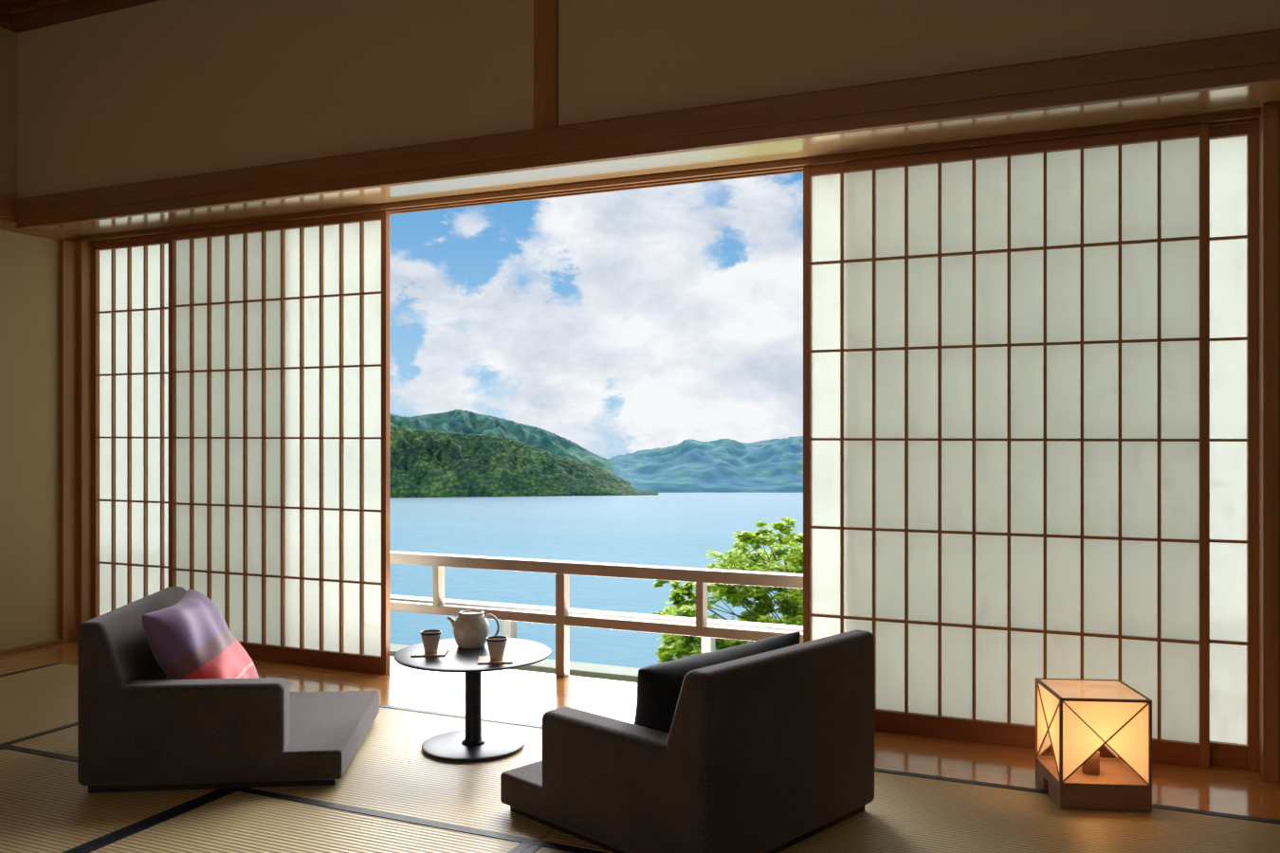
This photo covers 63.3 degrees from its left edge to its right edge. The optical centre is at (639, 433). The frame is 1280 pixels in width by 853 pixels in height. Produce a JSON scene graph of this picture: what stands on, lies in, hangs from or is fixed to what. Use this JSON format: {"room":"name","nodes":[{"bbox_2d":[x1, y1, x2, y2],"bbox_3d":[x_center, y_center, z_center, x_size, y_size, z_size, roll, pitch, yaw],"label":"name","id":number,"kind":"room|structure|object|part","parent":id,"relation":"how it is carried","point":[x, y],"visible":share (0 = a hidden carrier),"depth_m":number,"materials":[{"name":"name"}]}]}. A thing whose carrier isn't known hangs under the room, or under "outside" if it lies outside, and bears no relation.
{"room":"traditional dwelling","nodes":[
{"label":"traditional dwelling","id":0,"kind":"room"},
{"bbox_2d":[0,26,17,199],"bbox_3d":[-4.031,-1.458,2.110,0.171,0.983,6.791,0,0,24],"label":"wall","id":1,"kind":"structure","parent":0,"point":[8,38],"depth_m":4.64,"materials":[{"name":"paint"}]},
{"bbox_2d":[0,195,17,219],"bbox_3d":[-4.042,-1.004,1.846,0.046,0.088,6.133,0,0,24],"label":"beam","id":2,"kind":"structure","parent":1,"relation":"attached to","point":[7,204],"depth_m":4.61,"materials":[{"name":"brown wood"}]},
{"bbox_2d":[0,0,159,33],"bbox_3d":[-0.787,-1.835,0.432,7.121,0.062,6.158,0,0,24],"label":"trim","id":3,"kind":"structure","parent":1,"relation":"attached to","point":[40,13],"depth_m":4.49,"materials":[{"name":"brown wood"}]},
{"bbox_2d":[0,0,37,7],"bbox_3d":[-0.670,-1.917,0.703,7.458,0.100,6.916,0,0,24],"label":"ceiling","id":4,"kind":"structure","parent":0,"point":[9,3],"depth_m":4.49,"materials":[{"name":"brown wood"}]},
{"bbox_2d":[0,229,58,650],"bbox_3d":[-4.064,0.083,2.124,0.100,2.100,6.791,0,0,24],"label":"wall","id":5,"kind":"structure","parent":0,"point":[28,264],"depth_m":4.81,"materials":[{"name":"paint"}]},
{"bbox_2d":[0,639,62,656],"bbox_3d":[-4.045,0.990,2.011,0.025,0.021,6.433,0,0,24],"label":"baseboard","id":6,"kind":"structure","parent":5,"relation":"attached to","point":[56,641],"depth_m":4.79,"materials":[{"name":"brown wood"}]},
{"bbox_2d":[0,217,76,241],"bbox_3d":[-4.010,-0.943,2.028,0.075,0.048,6.491,0,0,24],"label":"beam","id":7,"kind":"structure","parent":5,"relation":"attached to","point":[6,224],"depth_m":4.79,"materials":[{"name":"brown wood"}]},
{"bbox_2d":[58,237,77,642],"bbox_3d":[-2.721,0.034,5.025,0.029,1.932,0.183,0,0,24],"label":"post","id":8,"kind":"object","parent":5,"relation":"attached to","point":[67,249],"visible":0.53,"depth_m":4.95,"materials":[{"name":"brown wood"}]},
{"bbox_2d":[91,235,168,619],"bbox_3d":[-2.096,0.037,4.809,1.229,1.925,0.029,0,0,24],"label":"door","id":9,"kind":"structure","parent":5,"relation":"in","point":[130,278],"depth_m":4.96,"materials":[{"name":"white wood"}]},
{"bbox_3d":[-2.096,-0.907,4.809,1.176,0.035,0.028,0,0,24],"label":"rail","id":10,"kind":"part","parent":9,"relation":"part of","materials":[{"name":"brown wood"}]},
{"bbox_2d":[1,640,1279,820],"bbox_3d":[0.478,1.023,3.403,7.191,0.046,0.392,0,0,24],"label":"boards","id":11,"kind":"object","parent":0,"point":[1245,795],"visible":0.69,"depth_m":3.31,"materials":[{"name":"wood"}]},
{"bbox_2d":[1035,677,1151,811],"bbox_3d":[1.246,0.853,2.866,0.236,0.293,0.230,0,0,5],"label":"lamp","id":12,"kind":"object","parent":11,"relation":"on","point":[1078,718],"visible":1,"depth_m":2.76,"materials":[{"name":"beige paper"}]},
{"bbox_3d":[1.134,0.823,2.877,0.001,0.218,0.217,0,0,5],"label":"lamp shade","id":13,"kind":"part","parent":12,"relation":"part of","materials":[{"name":"paper"}]},
{"bbox_3d":[1.256,0.823,2.976,0.223,0.218,0.001,0,0,5],"label":"lamp shade","id":14,"kind":"part","parent":12,"relation":"part of","materials":[{"name":"beige paper"}]},
{"bbox_3d":[1.237,0.823,2.757,0.223,0.218,0.001,0,0,5],"label":"lamp shade","id":15,"kind":"part","parent":12,"relation":"part of","materials":[{"name":"beige paper"}]},
{"bbox_2d":[803,123,1209,768],"bbox_3d":[1.135,0.037,3.349,1.237,1.925,0.029,0,0,24],"label":"door","id":16,"kind":"structure","parent":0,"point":[1006,348],"depth_m":3.33,"materials":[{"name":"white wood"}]},
{"bbox_3d":[1.135,-0.907,3.349,1.184,0.035,0.028,0,0,24],"label":"rail","id":17,"kind":"part","parent":16,"relation":"part of","materials":[{"name":"brown wood"}]},
{"bbox_3d":[1.135,0.966,3.349,1.184,0.068,0.028,0,0,24],"label":"rail","id":18,"kind":"part","parent":16,"relation":"part of","materials":[{"name":"brown wood"}]},
{"bbox_2d":[1279,103,1279,781],"bbox_3d":[2.958,-0.008,2.620,2.354,2.017,0.242,0,0,24],"label":"wall","id":19,"kind":"structure","parent":0,"point":[1279,103],"depth_m":2.98,"materials":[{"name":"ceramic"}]},
{"bbox_2d":[17,0,1279,199],"bbox_3d":[0.637,-1.483,3.470,7.287,0.933,0.550,0,0,24],"label":"wall","id":20,"kind":"structure","parent":19,"relation":"in","point":[161,89],"depth_m":3.77,"materials":[{"name":"paint"}]},
{"bbox_2d":[533,0,558,128],"bbox_3d":[-0.324,-1.428,3.587,0.089,0.760,0.023,0,0,24],"label":"post","id":21,"kind":"object","parent":20,"relation":"attached to","point":[545,11],"visible":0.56,"depth_m":3.58,"materials":[{"name":"brown wood"}]},
{"bbox_2d":[13,82,1279,237],"bbox_3d":[0.495,-0.982,3.441,7.191,0.069,0.367,0,0,24],"label":"soffit","id":22,"kind":"structure","parent":20,"relation":"attached to","point":[1252,97],"depth_m":3.52,"materials":[{"name":"brown wood"}]},
{"bbox_2d":[15,28,1279,218],"bbox_3d":[0.462,-1.006,3.235,7.087,0.085,0.054,0,0,24],"label":"beam","id":23,"kind":"structure","parent":20,"relation":"attached to","point":[1258,47],"depth_m":3.28,"materials":[{"name":"brown wood"}]},
{"bbox_2d":[16,62,1279,229],"bbox_3d":[0.457,-0.943,3.240,7.100,0.048,0.032,0,0,24],"label":"beam","id":24,"kind":"structure","parent":23,"relation":"attached to","point":[1269,73],"depth_m":3.30,"materials":[{"name":"brown wood"}]},
{"bbox_2d":[76,108,1261,242],"bbox_3d":[0.573,-0.970,3.618,7.191,0.092,0.104,0,0,24],"label":"track","id":25,"kind":"object","parent":20,"relation":"attached to","point":[795,165],"visible":0.31,"depth_m":3.77,"materials":[{"name":"brown wood"}]},
{"bbox_2d":[251,657,1260,775],"bbox_3d":[0.616,1.023,3.716,7.191,0.046,0.300,0,0,24],"label":"sill","id":26,"kind":"structure","parent":19,"relation":"attached to","point":[611,690],"depth_m":4.14,"materials":[{"name":"wood"}]},
{"bbox_2d":[77,239,91,628],"bbox_3d":[-2.679,0.034,5.047,0.030,1.932,0.108,0,0,24],"label":"post","id":27,"kind":"object","parent":26,"relation":"on","point":[84,248],"visible":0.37,"depth_m":5.00,"materials":[{"name":"brown wood"}]},
{"bbox_2d":[168,209,389,675],"bbox_3d":[-1.608,0.037,4.553,1.229,1.925,0.029,0,0,24],"label":"door","id":28,"kind":"structure","parent":26,"relation":"on","point":[279,332],"depth_m":4.53,"materials":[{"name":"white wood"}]},
{"bbox_3d":[-1.608,-0.907,4.553,1.176,0.035,0.028,0,0,24],"label":"rail","id":29,"kind":"part","parent":28,"relation":"part of","materials":[{"name":"brown wood"}]},
{"bbox_3d":[-1.608,0.966,4.553,1.176,0.068,0.028,0,0,24],"label":"rail","id":30,"kind":"part","parent":28,"relation":"part of","materials":[{"name":"brown wood"}]},
{"bbox_2d":[389,550,803,677],"bbox_3d":[-0.325,0.764,4.269,5.025,0.472,0.067,0,0,24],"label":"railing","id":31,"kind":"object","parent":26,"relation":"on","point":[562,619],"visible":0.3,"depth_m":4.21,"materials":[{"name":"wood"}]},
{"bbox_3d":[-0.875,0.662,4.511,0.030,0.175,0.050,0,0,24],"label":"post","id":32,"kind":"part","parent":31,"relation":"part of","materials":[{"name":"wood"}]},
{"bbox_3d":[-0.318,0.787,4.266,0.040,0.425,0.050,0,0,24],"label":"post","id":33,"kind":"part","parent":31,"relation":"part of","materials":[{"name":"wood"}]},
{"bbox_3d":[-0.325,0.552,4.269,5.025,0.047,0.067,0,0,24],"label":"rail","id":34,"kind":"part","parent":31,"relation":"part of","materials":[{"name":"wood"}]},
{"bbox_3d":[-0.325,0.767,4.269,5.025,0.040,0.037,0,0,24],"label":"rail","id":35,"kind":"part","parent":31,"relation":"part of","materials":[{"name":"brown wood"}]},
{"bbox_3d":[0.239,0.662,4.022,0.030,0.175,0.050,0,0,24],"label":"post","id":36,"kind":"part","parent":31,"relation":"part of","materials":[{"name":"wood"}]},
{"bbox_2d":[1209,121,1258,770],"bbox_3d":[1.273,0.037,3.331,1.230,1.925,0.029,0,0,24],"label":"door","id":37,"kind":"structure","parent":19,"relation":"in","point":[1234,148],"depth_m":3.12,"materials":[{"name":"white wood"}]},
{"bbox_3d":[1.273,-0.907,3.331,1.177,0.035,0.028,0,0,24],"label":"rail","id":38,"kind":"part","parent":37,"relation":"part of","materials":[{"name":"brown wood"}]},
{"bbox_3d":[1.273,0.966,3.331,1.177,0.068,0.028,0,0,24],"label":"rail","id":39,"kind":"part","parent":37,"relation":"part of","materials":[{"name":"brown wood"}]},
{"bbox_2d":[1258,102,1279,782],"bbox_3d":[1.839,0.027,3.042,0.040,1.947,0.150,0,0,24],"label":"post","id":40,"kind":"object","parent":19,"relation":"attached to","point":[1269,120],"visible":0.8,"depth_m":2.98,"materials":[{"name":"brown wood"}]},
{"bbox_3d":[0.124,1.375,4.432,11.666,0.250,0.617,0,0,24],"label":"floor","id":41,"kind":"structure","parent":0,"visible":0},
{"bbox_2d":[389,643,640,682],"bbox_3d":[0.282,1.317,4.790,11.666,0.367,0.167,0,0,24],"label":"kerb","id":42,"kind":"object","parent":41,"relation":"attached to","point":[578,669],"depth_m":4.99,"materials":[{"name":"grey concrete"}]},
{"bbox_2d":[389,594,803,653],"bbox_3d":[0.285,0.999,4.798,10.000,0.268,0.100,0,0,24],"label":"rail","id":43,"kind":"object","parent":42,"relation":"on","point":[509,628],"visible":0.02,"depth_m":4.97,"materials":[{"name":"white paint"}]},
{"bbox_3d":[-0.656,1.017,5.211,0.047,0.233,0.067,0,0,24],"label":"post","id":44,"kind":"part","parent":43,"relation":"part of","materials":[{"name":"white paint"}]},
{"bbox_3d":[0.285,0.883,4.798,10.000,0.037,0.100,0,0,24],"label":"rail","id":45,"kind":"part","parent":43,"relation":"part of","materials":[{"name":"white paint"}]},
{"bbox_3d":[0.316,1.017,4.785,0.047,0.233,0.067,0,0,24],"label":"post","id":46,"kind":"part","parent":43,"relation":"part of","materials":[{"name":"white paint"}]},
{"bbox_3d":[-0.714,1.090,0.686,7.525,0.088,7.016,0,0,24],"label":"floor","id":47,"kind":"structure","parent":0,"visible":0},
{"bbox_2d":[0,656,55,675],"bbox_3d":[-3.942,1.023,1.791,0.390,0.046,6.112,0,0,24],"label":"floor strip","id":48,"kind":"object","parent":47,"relation":"on","point":[8,665],"visible":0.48,"depth_m":4.49,"materials":[{"name":"brown wood"}]},
{"bbox_2d":[0,662,77,747],"bbox_3d":[-2.493,1.021,3.433,0.940,0.046,1.940,0,0,24],"label":"mat","id":49,"kind":"object","parent":47,"relation":"on","point":[41,701],"visible":0.47,"depth_m":3.85,"materials":[{"name":"beige plant"}]},
{"bbox_2d":[0,748,228,852],"bbox_3d":[-1.985,1.021,2.213,0.968,0.046,1.940,0,0,24],"label":"mat","id":50,"kind":"object","parent":47,"relation":"on","point":[45,808],"visible":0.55,"depth_m":2.77,"materials":[{"name":"beige plant"}]},
{"bbox_2d":[0,704,554,844],"bbox_3d":[-0.967,1.021,3.325,1.939,0.046,0.911,0,0,24],"label":"mat","id":51,"kind":"object","parent":47,"relation":"on","point":[390,776],"visible":0.29,"depth_m":3.00,"materials":[{"name":"beige plant"}]},
{"bbox_2d":[77,586,379,793],"bbox_3d":[-1.233,0.762,3.241,0.717,0.476,0.700,0,0,-5],"label":"chair","id":52,"kind":"object","parent":51,"relation":"on","point":[139,729],"visible":0.99,"depth_m":2.90,"materials":[{"name":"grey fabric"}]},
{"bbox_3d":[-1.513,0.752,3.214,0.154,0.456,0.699,0,0,-5],"label":"backrest","id":53,"kind":"part","parent":52,"relation":"part of","materials":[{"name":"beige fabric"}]},
{"bbox_2d":[142,589,258,679],"bbox_3d":[-1.333,0.702,3.194,0.267,0.386,0.442,0,0,-7],"label":"cushion","id":54,"kind":"object","parent":52,"relation":"on","point":[192,638],"visible":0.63,"depth_m":3.05,"materials":[{"name":"fabric"}]},
{"bbox_3d":[-1.243,0.838,2.936,0.473,0.273,0.096,0,0,-5],"label":"armrest","id":55,"kind":"part","parent":52,"relation":"part of","materials":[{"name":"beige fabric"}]},
{"bbox_3d":[-1.192,0.934,3.245,0.633,0.092,0.700,0,0,-5],"label":"seat","id":56,"kind":"part","parent":52,"relation":"part of","materials":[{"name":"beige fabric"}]},
{"bbox_2d":[393,638,550,762],"bbox_3d":[-0.531,0.848,3.305,0.495,0.301,0.495,0,0,24],"label":"round table","id":57,"kind":"object","parent":51,"relation":"on","point":[474,743],"visible":0.96,"depth_m":3.28,"materials":[{"name":"black paint"}]},
{"bbox_2d":[410,649,448,657],"bbox_3d":[-0.664,0.696,3.279,0.107,0.007,0.093,0,0,-3],"label":"coaster","id":58,"kind":"object","parent":57,"relation":"on","point":[417,652],"visible":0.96,"depth_m":3.26,"materials":[{"name":"brown wood"}]},
{"bbox_2d":[420,629,441,653],"bbox_3d":[-0.660,0.659,3.276,0.066,0.066,0.066,0,0,24],"label":"teacup","id":59,"kind":"object","parent":58,"relation":"on","point":[430,638],"visible":1,"depth_m":3.26,"materials":[{"name":"grey ceramic"}]},
{"bbox_2d":[446,609,499,648],"bbox_3d":[-0.546,0.642,3.396,0.127,0.115,0.125,0,0,44],"label":"teapot","id":60,"kind":"object","parent":57,"relation":"on","point":[471,627],"visible":0.98,"depth_m":3.36,"materials":[{"name":"grey ceramic"}]},
{"bbox_3d":[-0.608,0.623,3.396,0.049,0.049,0.030,0,0,0],"label":"spout","id":61,"kind":"part","parent":60,"relation":"part of","materials":[{"name":"grey ceramic"}]},
{"bbox_3d":[-0.487,0.632,3.396,0.056,0.082,0.009,0,0,0],"label":"handle","id":62,"kind":"part","parent":60,"relation":"part of","materials":[{"name":"grey ceramic"}]},
{"bbox_3d":[-0.531,0.848,3.305,0.073,0.279,0.073,0,0,24],"label":"stem","id":63,"kind":"part","parent":57,"relation":"part of","materials":[{"name":"black paint"}]},
{"bbox_2d":[476,656,512,664],"bbox_3d":[-0.443,0.696,3.176,0.107,0.007,0.093,0,0,-7],"label":"coaster","id":64,"kind":"object","parent":57,"relation":"on","point":[483,660],"visible":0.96,"depth_m":3.15,"materials":[{"name":"brown wood"}]},
{"bbox_2d":[485,636,507,660],"bbox_3d":[-0.438,0.659,3.173,0.066,0.066,0.066,0,0,24],"label":"teacup","id":65,"kind":"object","parent":64,"relation":"on","point":[496,645],"visible":1,"depth_m":3.15,"materials":[{"name":"grey ceramic"}]},
{"bbox_2d":[74,789,530,852],"bbox_3d":[-1.097,1.021,1.823,0.970,0.046,1.940,0,0,24],"label":"mat","id":66,"kind":"object","parent":47,"relation":"on","point":[229,821],"visible":0.92,"depth_m":2.58,"materials":[{"name":"beige plant"}]},
{"bbox_2d":[520,844,572,852],"bbox_3d":[-0.209,1.021,1.434,0.968,0.046,1.940,0,0,24],"label":"mat","id":67,"kind":"object","parent":47,"relation":"on","point":[532,849],"visible":1,"depth_m":2.48,"materials":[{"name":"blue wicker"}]},
{"bbox_2d":[532,768,1279,852],"bbox_3d":[0.809,1.021,2.546,1.939,0.046,0.911,0,0,24],"label":"mat","id":68,"kind":"object","parent":47,"relation":"on","point":[908,813],"visible":0.5,"depth_m":2.63,"materials":[{"name":"beige plant"}]},
{"bbox_2d":[500,629,874,852],"bbox_3d":[0.128,0.762,2.745,0.717,0.476,0.700,0,0,44],"label":"chair","id":69,"kind":"object","parent":68,"relation":"on","point":[769,752],"visible":1,"depth_m":2.45,"materials":[{"name":"grey fabric"}]},
{"bbox_3d":[0.099,0.934,2.775,0.633,0.092,0.700,0,0,44],"label":"seat","id":70,"kind":"part","parent":69,"relation":"part of","materials":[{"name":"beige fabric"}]},
{"bbox_3d":[-0.055,0.838,2.502,0.473,0.273,0.096,0,0,44],"label":"armrest","id":71,"kind":"part","parent":69,"relation":"part of","materials":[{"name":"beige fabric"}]},
{"bbox_2d":[634,632,800,733],"bbox_3d":[0.190,0.718,2.686,0.529,0.383,0.243,0,0,-32],"label":"cushion","id":72,"kind":"object","parent":69,"relation":"on","point":[659,685],"visible":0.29,"depth_m":2.53,"materials":[{"name":"black fabric"}]},
{"bbox_3d":[0.330,0.752,2.550,0.154,0.456,0.699,0,0,44],"label":"backrest","id":73,"kind":"part","parent":69,"relation":"part of","materials":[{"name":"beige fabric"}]},
{"label":"outside","id":74,"kind":"structure","parent":0,"visible":0},
{"bbox_3d":[10.982,23.916,25.029,66.664,30.832,45.332,0,0,24],"label":"ground","id":75,"kind":"structure","parent":74,"visible":0},
{"bbox_2d":[650,516,803,663],"bbox_3d":[1.789,6.566,11.614,3.452,11.372,2.662,0,0,4],"label":"leafy tree","id":76,"kind":"object","parent":75,"relation":"on","point":[674,648],"visible":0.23,"depth_m":11.16,"materials":[{"name":"green plant"}]},
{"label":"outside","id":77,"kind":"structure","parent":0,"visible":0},
{"bbox_2d":[389,493,803,668],"bbox_3d":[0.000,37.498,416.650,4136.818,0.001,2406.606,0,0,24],"label":"lake","id":78,"kind":"structure","parent":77,"point":[662,529],"depth_m":343.29,"materials":[{"name":"liquid"}]},
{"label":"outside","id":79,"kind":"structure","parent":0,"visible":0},
{"bbox_2d":[608,436,803,493],"bbox_3d":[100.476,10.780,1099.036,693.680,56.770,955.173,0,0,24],"label":"mountain","id":80,"kind":"structure","parent":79,"point":[722,466],"depth_m":756.72},
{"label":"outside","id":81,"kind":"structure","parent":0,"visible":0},
{"bbox_2d":[389,409,614,475],"bbox_3d":[-220.537,9.089,907.303,611.107,60.152,448.333,0,0,24],"label":"mountain ridge","id":82,"kind":"object","parent":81,"point":[456,421],"visible":0.2,"depth_m":843.25,"materials":[{"name":"green plant"}]},
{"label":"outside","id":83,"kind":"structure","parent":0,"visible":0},
{"bbox_2d":[389,425,658,497],"bbox_3d":[-162.236,17.244,683.571,363.064,43.841,255.682,0,0,24],"label":"hill","id":84,"kind":"structure","parent":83,"point":[424,464],"depth_m":632.65,"materials":[{"name":"green plant"}]}
]}

